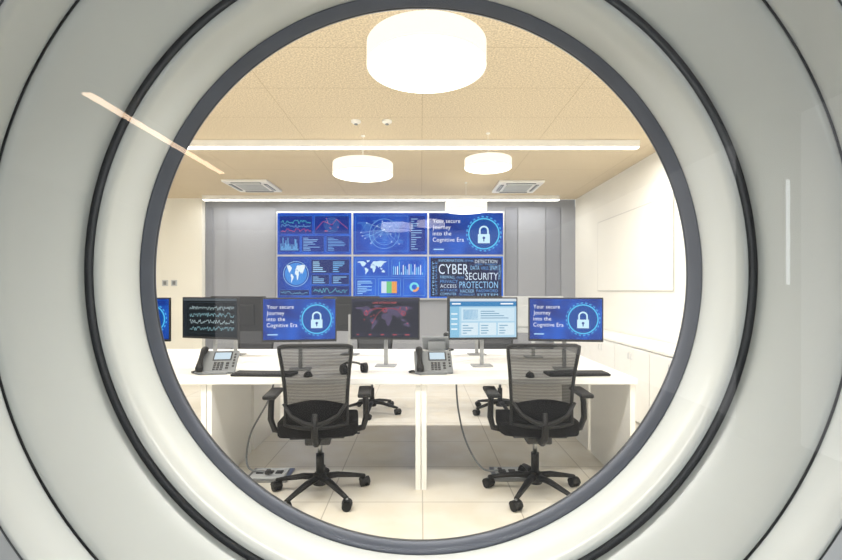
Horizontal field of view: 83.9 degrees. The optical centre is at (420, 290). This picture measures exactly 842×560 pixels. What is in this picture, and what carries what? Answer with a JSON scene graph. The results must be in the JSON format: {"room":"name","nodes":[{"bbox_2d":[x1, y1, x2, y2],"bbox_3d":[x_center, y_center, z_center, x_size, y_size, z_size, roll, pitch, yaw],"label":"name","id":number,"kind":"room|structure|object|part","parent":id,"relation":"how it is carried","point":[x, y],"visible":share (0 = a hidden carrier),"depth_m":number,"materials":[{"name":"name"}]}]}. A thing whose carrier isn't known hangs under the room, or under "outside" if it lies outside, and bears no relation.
{"room":"corridor outside control room","nodes":[
{"label":"corridor outside control room","id":0,"kind":"room"},
{"bbox_2d":[156,198,204,348],"bbox_3d":[-4.335,-0.104,7.900,1.331,2.900,0.120,0,0,0],"label":"wall pier","id":1,"kind":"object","parent":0,"point":[181,240],"visible":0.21,"depth_m":7.84,"materials":[{"name":"paint"}]},
{"bbox_2d":[162,280,167,285],"bbox_3d":[-4.283,-0.134,7.830,0.100,0.100,0.019,0,0,0],"label":"wall switch","id":2,"kind":"object","parent":1,"relation":"attached to","point":[164,282],"visible":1,"depth_m":7.83,"materials":[{"name":"grey plastic"}]},
{"bbox_2d":[171,280,176,285],"bbox_3d":[-4.133,-0.134,7.830,0.100,0.100,0.019,0,0,0],"label":"wall switch","id":3,"kind":"object","parent":1,"relation":"attached to","point":[173,282],"visible":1,"depth_m":7.83,"materials":[{"name":"grey plastic"}]},
{"bbox_2d":[205,200,574,348],"bbox_3d":[-1.190,-0.104,8.010,7.620,2.900,0.100,0,0,0],"label":"wall","id":4,"kind":"structure","parent":0,"point":[433,313],"depth_m":7.96,"materials":[{"name":"grey paint"}]},
{"bbox_2d":[207,207,212,348],"bbox_3d":[-3.584,-0.044,7.953,0.102,2.760,0.022,0,0,0],"label":"trim","id":5,"kind":"structure","parent":4,"relation":"attached to","point":[209,209],"depth_m":7.94,"materials":[{"name":"grey metal"}]},
{"bbox_2d":[228,207,275,348],"bbox_3d":[-2.871,-0.044,7.953,0.815,2.760,0.022,0,0,0],"label":"wall panel","id":6,"kind":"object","parent":4,"relation":"attached to","point":[251,230],"depth_m":7.94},
{"bbox_2d":[276,212,503,299],"bbox_3d":[-0.512,-0.592,7.855,3.822,1.480,0.115,0,0,0],"label":"video wall","id":7,"kind":"structure","parent":4,"relation":"attached to","point":[424,255],"depth_m":7.80,"materials":[{"name":"blue glass"}]},
{"bbox_3d":[-1.776,-0.954,7.820,1.258,0.719,0.035,0,0,0],"label":"display panel","id":8,"kind":"part","parent":7,"relation":"part of","materials":[{"name":"blue glass"}]},
{"bbox_3d":[-1.776,-0.229,7.820,1.258,0.719,0.035,0,0,0],"label":"display panel","id":9,"kind":"part","parent":7,"relation":"part of","materials":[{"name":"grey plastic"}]},
{"bbox_3d":[-0.512,-0.954,7.820,1.258,0.719,0.035,0,0,0],"label":"display panel","id":10,"kind":"part","parent":7,"relation":"part of","materials":[{"name":"blue glass"}]},
{"bbox_3d":[-0.512,-0.229,7.820,1.258,0.719,0.035,0,0,0],"label":"display panel","id":11,"kind":"part","parent":7,"relation":"part of","materials":[{"name":"blue glass"}]},
{"bbox_3d":[0.751,-0.229,7.820,1.258,0.719,0.035,0,0,0],"label":"display panel","id":12,"kind":"part","parent":7,"relation":"part of","materials":[{"name":"glass"}]},
{"bbox_3d":[0.751,-0.954,7.820,1.258,0.719,0.035,0,0,0],"label":"display panel","id":13,"kind":"part","parent":7,"relation":"part of","materials":[{"name":"blue glass"}]},
{"bbox_2d":[505,207,516,343],"bbox_3d":[1.529,-0.044,7.953,0.204,2.760,0.022,0,0,0],"label":"trim","id":14,"kind":"structure","parent":4,"relation":"attached to","point":[510,212],"depth_m":7.94,"materials":[{"name":"grey metal"}]},
{"bbox_2d":[518,207,544,342],"bbox_3d":[1.877,-0.044,7.953,0.459,2.760,0.022,0,0,0],"label":"wall panel","id":15,"kind":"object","parent":4,"relation":"attached to","point":[531,220],"depth_m":7.94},
{"bbox_2d":[546,207,559,342],"bbox_3d":[2.242,-0.044,7.953,0.238,2.760,0.022,0,0,0],"label":"trim","id":16,"kind":"structure","parent":4,"relation":"attached to","point":[552,213],"depth_m":7.94,"materials":[{"name":"grey metal"}]},
{"bbox_2d":[561,207,574,297],"bbox_3d":[2.514,-0.044,7.953,0.272,2.760,0.022,0,0,0],"label":"trim","id":17,"kind":"structure","parent":4,"relation":"attached to","point":[567,213],"depth_m":7.94,"materials":[{"name":"grey metal"}]},
{"bbox_2d":[180,384,639,538],"bbox_3d":[-1.190,1.396,4.785,7.620,0.100,6.330,0,0,0],"label":"floor","id":18,"kind":"structure","parent":0,"point":[455,502],"depth_m":3.61,"materials":[{"name":"tile"}]},
{"bbox_2d":[171,361,246,429],"bbox_3d":[-2.175,0.966,3.530,1.449,0.760,0.798,0,0,0],"label":"office desk","id":19,"kind":"object","parent":18,"relation":"on","point":[182,369],"visible":0.11,"depth_m":3.17,"materials":[{"name":"white laminate"}]},
{"bbox_2d":[157,298,170,341],"bbox_3d":[-2.125,0.317,3.487,0.535,0.536,0.125,0,0,-6],"label":"computer monitor","id":20,"kind":"object","parent":19,"relation":"on","point":[164,304],"visible":0.1,"depth_m":3.45,"materials":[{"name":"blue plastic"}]},
{"bbox_3d":[-1.470,0.986,3.530,0.036,0.720,0.740,0,0,0],"label":"leg panel","id":21,"kind":"part","parent":19,"relation":"part of","materials":[{"name":"white laminate"}]},
{"bbox_2d":[183,297,239,350],"bbox_3d":[-1.631,0.317,3.706,0.535,0.536,0.124,0,0,18],"label":"computer monitor","id":22,"kind":"object","parent":19,"relation":"on","point":[214,318],"visible":0.91,"depth_m":3.64,"materials":[{"name":"black plastic"}]},
{"bbox_2d":[191,346,239,374],"bbox_3d":[-1.480,0.494,3.345,0.313,0.183,0.198,0,0,-8],"label":"desk phone","id":23,"kind":"object","parent":19,"relation":"on","point":[209,362],"visible":0.99,"depth_m":3.34,"materials":[{"name":"grey plastic"}]},
{"bbox_2d":[167,349,276,360],"bbox_3d":[-2.175,0.966,4.331,1.449,0.760,0.798,0,0,0],"label":"office desk","id":24,"kind":"object","parent":18,"relation":"on","point":[174,354],"visible":0.02,"depth_m":4.39,"materials":[{"name":"white laminate"}]},
{"bbox_2d":[211,296,265,354],"bbox_3d":[-1.707,0.317,4.313,0.535,0.536,0.125,0,0,6],"label":"computer monitor","id":25,"kind":"object","parent":24,"relation":"on","point":[250,306],"visible":0.37,"depth_m":4.33,"materials":[{"name":"black plastic"}]},
{"bbox_2d":[225,331,273,348],"bbox_3d":[-1.898,0.832,5.173,0.680,1.028,0.656,0,0,0],"label":"office chair","id":26,"kind":"object","parent":18,"relation":"on","point":[248,339],"visible":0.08,"depth_m":5.42,"materials":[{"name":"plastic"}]},
{"bbox_3d":[-1.900,0.582,5.431,0.444,0.498,0.101,0,0,0],"label":"backrest","id":27,"kind":"part","parent":26,"relation":"part of","materials":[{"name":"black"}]},
{"bbox_3d":[-1.900,0.586,5.431,0.459,0.537,0.124,0,0,0],"label":"backrest frame","id":28,"kind":"part","parent":26,"relation":"part of","materials":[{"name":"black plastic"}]},
{"bbox_2d":[248,468,294,482],"bbox_3d":[-1.097,1.328,3.400,0.300,0.036,0.240,0,0,0],"label":"box","id":29,"kind":"object","parent":18,"relation":"on","point":[259,477],"visible":0.71,"depth_m":3.36,"materials":[{"name":"metal"}]},
{"bbox_2d":[256,470,283,473],"bbox_3d":[-1.097,1.316,3.400,0.190,0.012,0.050,0,0,0],"label":"socket","id":30,"kind":"object","parent":29,"relation":"attached to","point":[272,471],"depth_m":3.38,"materials":[{"name":"plastic"}]},
{"bbox_2d":[205,361,420,489],"bbox_3d":[-0.725,0.966,3.530,1.449,0.760,0.798,0,0,0],"label":"office desk","id":31,"kind":"object","parent":18,"relation":"on","point":[228,397],"visible":0.6,"depth_m":3.35,"materials":[{"name":"white laminate"}]},
{"bbox_3d":[-1.430,0.986,3.530,0.036,0.720,0.740,0,0,0],"label":"leg panel","id":32,"kind":"part","parent":31,"relation":"part of","materials":[{"name":"white laminate"}]},
{"bbox_2d":[230,370,280,376],"bbox_3d":[-1.087,0.574,3.260,0.430,0.022,0.140,0,0,3],"label":"keyboard","id":33,"kind":"object","parent":31,"relation":"on","point":[241,373],"visible":0.76,"depth_m":3.20,"materials":[{"name":"black plastic"}]},
{"bbox_2d":[246,384,273,474],"bbox_3d":[-1.197,0.981,3.468,0.233,0.673,0.286,0,0,0],"label":"power cable","id":34,"kind":"object","parent":31,"relation":"hanging from","point":[268,471],"visible":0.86,"depth_m":3.51,"materials":[{"name":"grey plastic"}]},
{"bbox_2d":[262,298,336,343],"bbox_3d":[-0.898,0.317,3.487,0.535,0.536,0.125,0,0,-8],"label":"computer monitor","id":35,"kind":"object","parent":31,"relation":"on","point":[300,320],"visible":0.95,"depth_m":3.43,"materials":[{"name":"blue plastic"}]},
{"bbox_2d":[352,361,367,372],"bbox_3d":[-0.488,0.547,3.323,0.153,0.077,0.215,0,0,41],"label":"headset","id":36,"kind":"object","parent":31,"relation":"on","point":[363,366],"visible":0.47,"depth_m":3.34,"materials":[{"name":"plastic"}]},
{"bbox_2d":[360,362,367,372],"bbox_3d":[-0.410,0.550,3.358,0.039,0.072,0.072,0,0,-30],"label":"ear cup","id":37,"kind":"object","parent":36,"relation":"on","point":[363,366],"depth_m":3.34,"materials":[{"name":"black plastic"}]},
{"bbox_2d":[350,297,419,366],"bbox_3d":[-0.274,0.317,3.648,0.535,0.536,0.125,0,0,4],"label":"computer monitor","id":38,"kind":"object","parent":31,"relation":"on","point":[371,318],"visible":1,"depth_m":3.59,"materials":[{"name":"black plastic"}]},
{"bbox_3d":[-0.020,0.986,3.530,0.036,0.720,0.740,0,0,0],"label":"leg panel","id":39,"kind":"part","parent":31,"relation":"part of","materials":[{"name":"white laminate"}]},
{"bbox_2d":[409,346,452,374],"bbox_3d":[0.068,0.494,3.345,0.313,0.183,0.198,0,0,-4],"label":"desk phone","id":40,"kind":"object","parent":31,"relation":"on","point":[426,362],"visible":1,"depth_m":3.33,"materials":[{"name":"grey plastic"}]},
{"bbox_2d":[262,343,370,511],"bbox_3d":[-0.674,0.832,3.126,0.680,1.028,0.656,0,0,-5],"label":"office chair","id":41,"kind":"object","parent":18,"relation":"on","point":[315,388],"visible":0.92,"depth_m":2.88,"materials":[{"name":"black plastic"}]},
{"bbox_3d":[-0.887,0.805,3.044,0.210,0.266,0.050,0,0,-19],"label":"armrest","id":42,"kind":"part","parent":41,"relation":"part of","materials":[{"name":"black plastic"}]},
{"bbox_3d":[-0.647,0.582,2.870,0.444,0.498,0.101,0,0,-6],"label":"backrest","id":43,"kind":"part","parent":41,"relation":"part of","materials":[{"name":"black fabric"}]},
{"bbox_3d":[-0.647,0.586,2.870,0.459,0.537,0.124,0,0,-6],"label":"backrest frame","id":44,"kind":"part","parent":41,"relation":"part of","materials":[{"name":"black plastic"}]},
{"bbox_3d":[-0.672,0.887,3.130,0.509,0.111,0.470,0,0,-5],"label":"seat","id":45,"kind":"part","parent":41,"relation":"part of","materials":[{"name":"black fabric"}]},
{"bbox_3d":[-0.444,0.805,3.086,0.210,0.266,0.050,0,0,8],"label":"armrest","id":46,"kind":"part","parent":41,"relation":"part of","materials":[{"name":"black plastic"}]},
{"bbox_2d":[249,349,414,449],"bbox_3d":[-0.725,0.966,4.331,1.449,0.760,0.798,0,0,0],"label":"office desk","id":47,"kind":"object","parent":18,"relation":"on","point":[262,430],"visible":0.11,"depth_m":4.17,"materials":[{"name":"white laminate"}]},
{"bbox_3d":[-1.430,0.986,4.331,0.036,0.720,0.740,0,0,0],"label":"leg panel","id":48,"kind":"part","parent":47,"relation":"part of","materials":[{"name":"white laminate"}]},
{"bbox_2d":[323,296,379,354],"bbox_3d":[-0.654,0.317,4.312,0.535,0.536,0.124,0,0,6],"label":"computer monitor","id":49,"kind":"object","parent":47,"relation":"on","point":[343,302],"visible":0.31,"depth_m":4.33,"materials":[{"name":"black plastic"}]},
{"bbox_2d":[349,339,402,419],"bbox_3d":[-0.544,0.832,5.173,0.680,1.028,0.656,0,0,4],"label":"office chair","id":50,"kind":"object","parent":18,"relation":"on","point":[361,343],"visible":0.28,"depth_m":5.36,"materials":[{"name":"black plastic"}]},
{"bbox_3d":[-0.528,0.582,5.431,0.444,0.498,0.101,0,0,4],"label":"backrest","id":51,"kind":"part","parent":50,"relation":"part of","materials":[{"name":"black"}]},
{"bbox_3d":[-0.528,0.586,5.431,0.459,0.537,0.124,0,0,4],"label":"backrest frame","id":52,"kind":"part","parent":50,"relation":"part of","materials":[{"name":"black plastic"}]},
{"bbox_2d":[468,339,512,415],"bbox_3d":[0.883,0.832,5.174,0.680,1.028,0.656,0,0,-6],"label":"office chair","id":53,"kind":"object","parent":18,"relation":"on","point":[488,344],"visible":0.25,"depth_m":5.38,"materials":[{"name":"black plastic"}]},
{"bbox_3d":[0.854,0.582,5.430,0.444,0.498,0.101,0,0,-6],"label":"backrest","id":54,"kind":"part","parent":53,"relation":"part of","materials":[{"name":"black"}]},
{"bbox_2d":[489,467,525,481],"bbox_3d":[0.665,1.328,3.420,0.300,0.036,0.240,0,0,0],"label":"box","id":55,"kind":"object","parent":18,"relation":"on","point":[505,469],"visible":0.43,"depth_m":3.33,"materials":[{"name":"metal"}]},
{"bbox_2d":[423,349,592,449],"bbox_3d":[0.725,0.966,4.331,1.449,0.760,0.798,0,0,0],"label":"office desk","id":56,"kind":"object","parent":18,"relation":"on","point":[584,437],"visible":0.07,"depth_m":4.12,"materials":[{"name":"white laminate"}]},
{"bbox_2d":[422,332,453,350],"bbox_3d":[0.170,0.494,4.633,0.313,0.183,0.198,0,0,4],"label":"desk phone","id":57,"kind":"object","parent":56,"relation":"on","point":[431,343],"visible":1,"depth_m":4.55,"materials":[{"name":"grey plastic"}]},
{"bbox_2d":[447,296,501,354],"bbox_3d":[0.513,0.317,4.312,0.535,0.536,0.124,0,0,-6],"label":"computer monitor","id":58,"kind":"object","parent":56,"relation":"on","point":[476,341],"visible":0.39,"depth_m":4.32,"materials":[{"name":"black plastic"}]},
{"bbox_2d":[502,296,562,342],"bbox_3d":[0.996,0.317,4.152,0.535,0.536,0.124,0,0,6],"label":"computer monitor","id":59,"kind":"object","parent":56,"relation":"on","point":[522,301],"visible":0.11,"depth_m":4.18,"materials":[{"name":"grey plastic"}]},
{"bbox_3d":[1.430,0.986,4.331,0.036,0.720,0.740,0,0,0],"label":"leg panel","id":60,"kind":"part","parent":56,"relation":"part of","materials":[{"name":"white laminate"}]},
{"bbox_2d":[421,361,636,489],"bbox_3d":[0.725,0.966,3.530,1.449,0.760,0.798,0,0,0],"label":"office desk","id":61,"kind":"object","parent":18,"relation":"on","point":[613,402],"visible":0.7,"depth_m":3.33,"materials":[{"name":"white laminate"}]},
{"bbox_3d":[0.020,0.986,3.530,0.036,0.720,0.740,0,0,0],"label":"leg panel","id":62,"kind":"part","parent":61,"relation":"part of","materials":[{"name":"white laminate"}]},
{"bbox_2d":[455,384,502,472],"bbox_3d":[0.414,0.976,3.466,0.405,0.662,0.092,0,0,35],"label":"power cable","id":63,"kind":"object","parent":61,"relation":"hanging from","point":[499,469],"visible":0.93,"depth_m":3.48,"materials":[{"name":"grey plastic"}]},
{"bbox_2d":[448,297,516,366],"bbox_3d":[0.474,0.317,3.648,0.535,0.536,0.124,0,0,-4],"label":"computer monitor","id":64,"kind":"object","parent":61,"relation":"on","point":[469,318],"visible":1,"depth_m":3.59,"materials":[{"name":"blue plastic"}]},
{"bbox_2d":[528,297,602,342],"bbox_3d":[1.074,0.317,3.507,0.535,0.536,0.125,0,0,8],"label":"computer monitor","id":65,"kind":"object","parent":61,"relation":"on","point":[563,320],"visible":0.91,"depth_m":3.45,"materials":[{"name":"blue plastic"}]},
{"bbox_2d":[576,370,610,375],"bbox_3d":[1.085,0.574,3.270,0.430,0.022,0.140,0,0,-3],"label":"keyboard","id":66,"kind":"object","parent":61,"relation":"on","point":[579,372],"visible":0.5,"depth_m":3.22,"materials":[{"name":"black plastic"}]},
{"bbox_3d":[1.430,0.986,3.530,0.036,0.720,0.740,0,0,0],"label":"leg panel","id":67,"kind":"part","parent":61,"relation":"part of","materials":[{"name":"white laminate"}]},
{"bbox_2d":[482,343,593,511],"bbox_3d":[0.758,0.832,3.147,0.680,1.028,0.656,0,0,1],"label":"office chair","id":68,"kind":"object","parent":18,"relation":"on","point":[541,376],"visible":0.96,"depth_m":2.90,"materials":[{"name":"black plastic"}]},
{"bbox_3d":[0.537,0.805,3.089,0.210,0.266,0.050,0,0,-12],"label":"armrest","id":69,"kind":"part","parent":68,"relation":"part of","materials":[{"name":"black plastic"}]},
{"bbox_3d":[0.760,0.887,3.150,0.509,0.111,0.470,0,0,1],"label":"seat","id":70,"kind":"part","parent":68,"relation":"part of","materials":[{"name":"black fabric"}]},
{"bbox_3d":[0.756,0.586,2.889,0.459,0.537,0.124,0,0,1],"label":"backrest frame","id":71,"kind":"part","parent":68,"relation":"part of","materials":[{"name":"black plastic"}]},
{"bbox_3d":[0.756,0.582,2.889,0.444,0.498,0.101,0,0,1],"label":"backrest","id":72,"kind":"part","parent":68,"relation":"part of","materials":[{"name":"black fabric"}]},
{"bbox_3d":[0.982,0.805,3.081,0.210,0.266,0.050,0,0,14],"label":"armrest","id":73,"kind":"part","parent":68,"relation":"part of","materials":[{"name":"black plastic"}]},
{"bbox_2d":[569,329,617,358],"bbox_3d":[2.378,0.946,6.450,0.443,0.800,0.798,0,0,0],"label":"base cabinet","id":74,"kind":"object","parent":18,"relation":"on","point":[584,345],"visible":0.09,"depth_m":6.21,"materials":[{"name":"white laminate"}]},
{"bbox_3d":[2.180,0.951,6.252,0.018,0.715,0.393,0,0,0],"label":"door","id":75,"kind":"part","parent":74,"relation":"part of","materials":[{"name":"white laminate"}]},
{"bbox_2d":[589,333,651,368],"bbox_3d":[2.378,0.946,5.650,0.443,0.800,0.798,0,0,0],"label":"base cabinet","id":76,"kind":"object","parent":18,"relation":"on","point":[603,353],"visible":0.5,"depth_m":5.54,"materials":[{"name":"white laminate"}]},
{"bbox_3d":[2.180,0.951,5.848,0.018,0.715,0.393,0,0,0],"label":"door","id":77,"kind":"part","parent":76,"relation":"part of","materials":[{"name":"white laminate"}]},
{"bbox_3d":[2.180,0.951,5.452,0.018,0.715,0.393,0,0,0],"label":"door","id":78,"kind":"part","parent":76,"relation":"part of","materials":[{"name":"white laminate"}]},
{"bbox_2d":[615,340,675,422],"bbox_3d":[2.378,0.946,4.850,0.443,0.800,0.798,0,0,0],"label":"base cabinet","id":79,"kind":"object","parent":18,"relation":"on","point":[632,357],"visible":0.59,"depth_m":4.69,"materials":[{"name":"white laminate"}]},
{"bbox_3d":[2.180,0.951,5.048,0.018,0.715,0.393,0,0,0],"label":"door","id":80,"kind":"part","parent":79,"relation":"part of","materials":[{"name":"white laminate"}]},
{"bbox_3d":[2.180,0.951,4.652,0.018,0.715,0.393,0,0,0],"label":"door","id":81,"kind":"part","parent":79,"relation":"part of","materials":[{"name":"white laminate"}]},
{"bbox_2d":[650,348,674,406],"bbox_3d":[2.378,0.946,4.050,0.443,0.800,0.798,0,0,0],"label":"base cabinet","id":82,"kind":"object","parent":18,"relation":"on","point":[660,360],"visible":0.2,"depth_m":4.30,"materials":[{"name":"white laminate"}]},
{"bbox_2d":[167,9,655,199],"bbox_3d":[-1.190,-1.604,4.785,7.620,0.100,6.330,0,0,0],"label":"ceiling","id":83,"kind":"structure","parent":0,"point":[313,87],"depth_m":4.29,"materials":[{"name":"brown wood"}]},
{"bbox_2d":[221,179,281,192],"bbox_3d":[-2.459,-1.530,6.850,0.640,0.049,0.720,0,0,0],"label":"air conditioner","id":84,"kind":"object","parent":83,"relation":"attached to","point":[242,185],"visible":1,"depth_m":6.71,"materials":[{"name":"white plastic"}]},
{"bbox_2d":[230,182,260,183],"bbox_3d":[-2.459,-1.514,6.565,0.420,0.017,0.045,0,0,0],"label":"air vent","id":85,"kind":"object","parent":84,"relation":"attached to","point":[230,182],"depth_m":6.55,"materials":[{"name":"grey plastic"}]},
{"bbox_2d":[236,184,269,190],"bbox_3d":[-2.459,-1.513,6.850,0.360,0.012,0.390,0,0,0],"label":"grille","id":86,"kind":"object","parent":84,"relation":"attached to","point":[246,187],"depth_m":6.84,"materials":[{"name":"grey plastic"}]},
{"bbox_2d":[245,191,273,192],"bbox_3d":[-2.459,-1.514,7.135,0.420,0.017,0.045,0,0,0],"label":"air vent","id":87,"kind":"object","parent":84,"relation":"attached to","point":[245,191],"depth_m":7.11,"materials":[{"name":"grey plastic"}]},
{"bbox_2d":[351,119,360,124],"bbox_3d":[-0.593,-1.535,4.270,0.090,0.038,0.090,0,0,0],"label":"smoke detector","id":88,"kind":"object","parent":83,"relation":"attached to","point":[354,121],"visible":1,"depth_m":4.24,"materials":[{"name":"white plastic"}]},
{"bbox_2d":[332,135,392,181],"bbox_3d":[-0.580,-1.354,4.680,0.602,0.400,0.602,0,0,0],"label":"pendant lamp","id":89,"kind":"object","parent":83,"relation":"hanging from","point":[354,168],"visible":1,"depth_m":4.49,"materials":[{"name":"white plastic"}]},
{"bbox_3d":[-0.580,-1.214,4.680,0.600,0.120,0.600,0,0,0],"label":"lamp shade","id":90,"kind":"part","parent":89,"relation":"part of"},
{"bbox_2d":[202,195,559,200],"bbox_3d":[-0.650,-1.513,7.620,5.800,0.082,0.075,0,0,0],"label":"ceiling lamp","id":91,"kind":"object","parent":83,"relation":"attached to","point":[204,197],"visible":1,"depth_m":7.58,"materials":[{"name":"white plastic"}]},
{"bbox_2d":[203,199,558,200],"bbox_3d":[-0.650,-1.478,7.620,5.780,0.012,0.066,0,0,0],"label":"diffuser","id":92,"kind":"object","parent":91,"relation":"attached to","point":[203,199],"depth_m":7.59,"materials":[{"name":"white plastic"}]},
{"bbox_2d":[382,119,391,124],"bbox_3d":[-0.310,-1.535,4.270,0.090,0.038,0.090,0,0,0],"label":"smoke detector","id":93,"kind":"object","parent":83,"relation":"attached to","point":[384,121],"visible":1,"depth_m":4.24,"materials":[{"name":"white plastic"}]},
{"bbox_2d":[187,140,639,149],"bbox_3d":[-0.650,-1.513,4.840,5.800,0.082,0.075,0,0,0],"label":"ceiling lamp","id":94,"kind":"object","parent":83,"relation":"attached to","point":[195,144],"visible":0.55,"depth_m":4.80,"materials":[{"name":"glowing white plastic diffuser"}]},
{"bbox_2d":[187,147,638,149],"bbox_3d":[-0.650,-1.478,4.840,5.780,0.012,0.066,0,0,0],"label":"diffuser","id":95,"kind":"object","parent":94,"relation":"attached to","point":[189,148],"depth_m":4.83,"materials":[{"name":"white plastic"}]},
{"bbox_2d":[366,9,486,93],"bbox_3d":[0.028,-1.337,2.360,0.602,0.435,0.602,0,0,0],"label":"pendant lamp","id":96,"kind":"object","parent":83,"relation":"hanging from","point":[426,51],"visible":1,"depth_m":2.21,"materials":[{"name":"white plastic"}]},
{"bbox_2d":[445,182,486,213],"bbox_3d":[0.644,-1.349,6.700,0.602,0.410,0.602,0,0,0],"label":"pendant lamp","id":97,"kind":"object","parent":83,"relation":"hanging from","point":[457,206],"visible":1,"depth_m":6.49,"materials":[{"name":"white plastic"}]},
{"bbox_3d":[0.644,-1.204,6.700,0.600,0.120,0.600,0,0,0],"label":"lamp shade","id":98,"kind":"part","parent":97,"relation":"part of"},
{"bbox_2d":[464,132,511,173],"bbox_3d":[0.659,-1.379,4.600,0.461,0.350,0.461,0,0,0],"label":"pendant lamp","id":99,"kind":"object","parent":83,"relation":"hanging from","point":[488,162],"visible":1,"depth_m":4.46,"materials":[{"name":"white plastic"}]},
{"bbox_3d":[0.659,-1.250,4.600,0.460,0.092,0.460,0,0,0],"label":"lamp shade","id":100,"kind":"part","parent":99,"relation":"part of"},
{"bbox_2d":[492,180,544,192],"bbox_3d":[1.415,-1.530,6.900,0.640,0.049,0.720,0,0,0],"label":"air conditioner","id":101,"kind":"object","parent":83,"relation":"attached to","point":[503,186],"visible":1,"depth_m":6.76,"materials":[{"name":"white plastic"}]},
{"bbox_2d":[503,185,531,191],"bbox_3d":[1.415,-1.513,6.900,0.360,0.012,0.390,0,0,0],"label":"grille","id":102,"kind":"object","parent":101,"relation":"attached to","point":[506,188],"depth_m":6.89,"materials":[{"name":"grey plastic"}]},
{"bbox_2d":[506,183,535,184],"bbox_3d":[1.415,-1.514,6.615,0.420,0.017,0.045,0,0,0],"label":"air vent","id":103,"kind":"object","parent":101,"relation":"attached to","point":[506,183],"depth_m":6.61,"materials":[{"name":"grey plastic"}]},
{"bbox_2d":[0,0,841,559],"bbox_3d":[-1.150,-0.104,1.000,8.900,2.900,0.001,0,0,0],"label":"wall","id":104,"kind":"structure","parent":0,"point":[6,551],"depth_m":1.00,"materials":[{"name":"paint"}]},
{"bbox_2d":[0,0,841,559],"bbox_3d":[0.000,-0.054,1.155,2.181,2.181,0.010,0,0,0],"label":"trim","id":105,"kind":"structure","parent":104,"relation":"attached to","point":[76,1],"depth_m":1.15,"materials":[{"name":"rubber"}]},
{"bbox_2d":[0,0,841,559],"bbox_3d":[0.000,-0.054,1.234,2.152,2.152,0.192,0,0,0],"label":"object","id":106,"kind":"structure","parent":104,"relation":"attached to","point":[771,110],"depth_m":1.21,"materials":[{"name":"paint"}]},
{"bbox_2d":[0,0,841,559],"bbox_3d":[0.000,-0.054,1.083,2.179,2.179,0.154,0,0,0],"label":"trim","id":107,"kind":"structure","parent":104,"relation":"attached to","point":[29,519],"depth_m":1.08,"materials":[{"name":"paint"}]},
{"bbox_2d":[0,0,841,559],"bbox_3d":[0.000,-0.054,1.021,2.196,2.196,0.018,0,0,0],"label":"trim","id":108,"kind":"structure","parent":104,"relation":"attached to","point":[1,1],"depth_m":1.01,"materials":[{"name":"grey plastic"}]},
{"bbox_2d":[84,0,757,559],"bbox_3d":[0.000,-0.054,1.321,1.932,1.932,0.018,0,0,0],"label":"trim","id":109,"kind":"structure","parent":104,"relation":"attached to","point":[222,5],"depth_m":1.31,"materials":[{"name":"rubber"}]},
{"bbox_2d":[93,0,748,559],"bbox_3d":[0.000,-0.054,1.395,1.864,1.864,0.190,0,0,0],"label":"trim","id":110,"kind":"structure","parent":104,"relation":"attached to","point":[145,143],"depth_m":1.37,"materials":[{"name":"paint"}]},
{"bbox_2d":[575,152,685,344],"bbox_3d":[2.670,-0.104,4.785,0.100,2.900,6.330,0,0,0],"label":"wall","id":111,"kind":"structure","parent":0,"point":[654,315],"depth_m":5.88,"materials":[{"name":"paint"}]},
{"bbox_2d":[598,194,673,290],"bbox_3d":[2.611,-0.504,5.870,0.014,1.009,2.069,0,0,0],"label":"whiteboard","id":112,"kind":"object","parent":111,"relation":"attached to","point":[636,245],"visible":0.91,"depth_m":5.60,"materials":[{"name":"ceramic"}]},
{"label":"wall","id":113,"kind":"structure","parent":0,"visible":0},
{"bbox_2d":[140,0,701,554],"bbox_3d":[0.000,-0.054,1.545,1.949,1.949,0.150,0,0,0],"label":"trim","id":114,"kind":"structure","parent":113,"relation":"attached to","point":[356,7],"depth_m":1.48,"materials":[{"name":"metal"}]}
]}

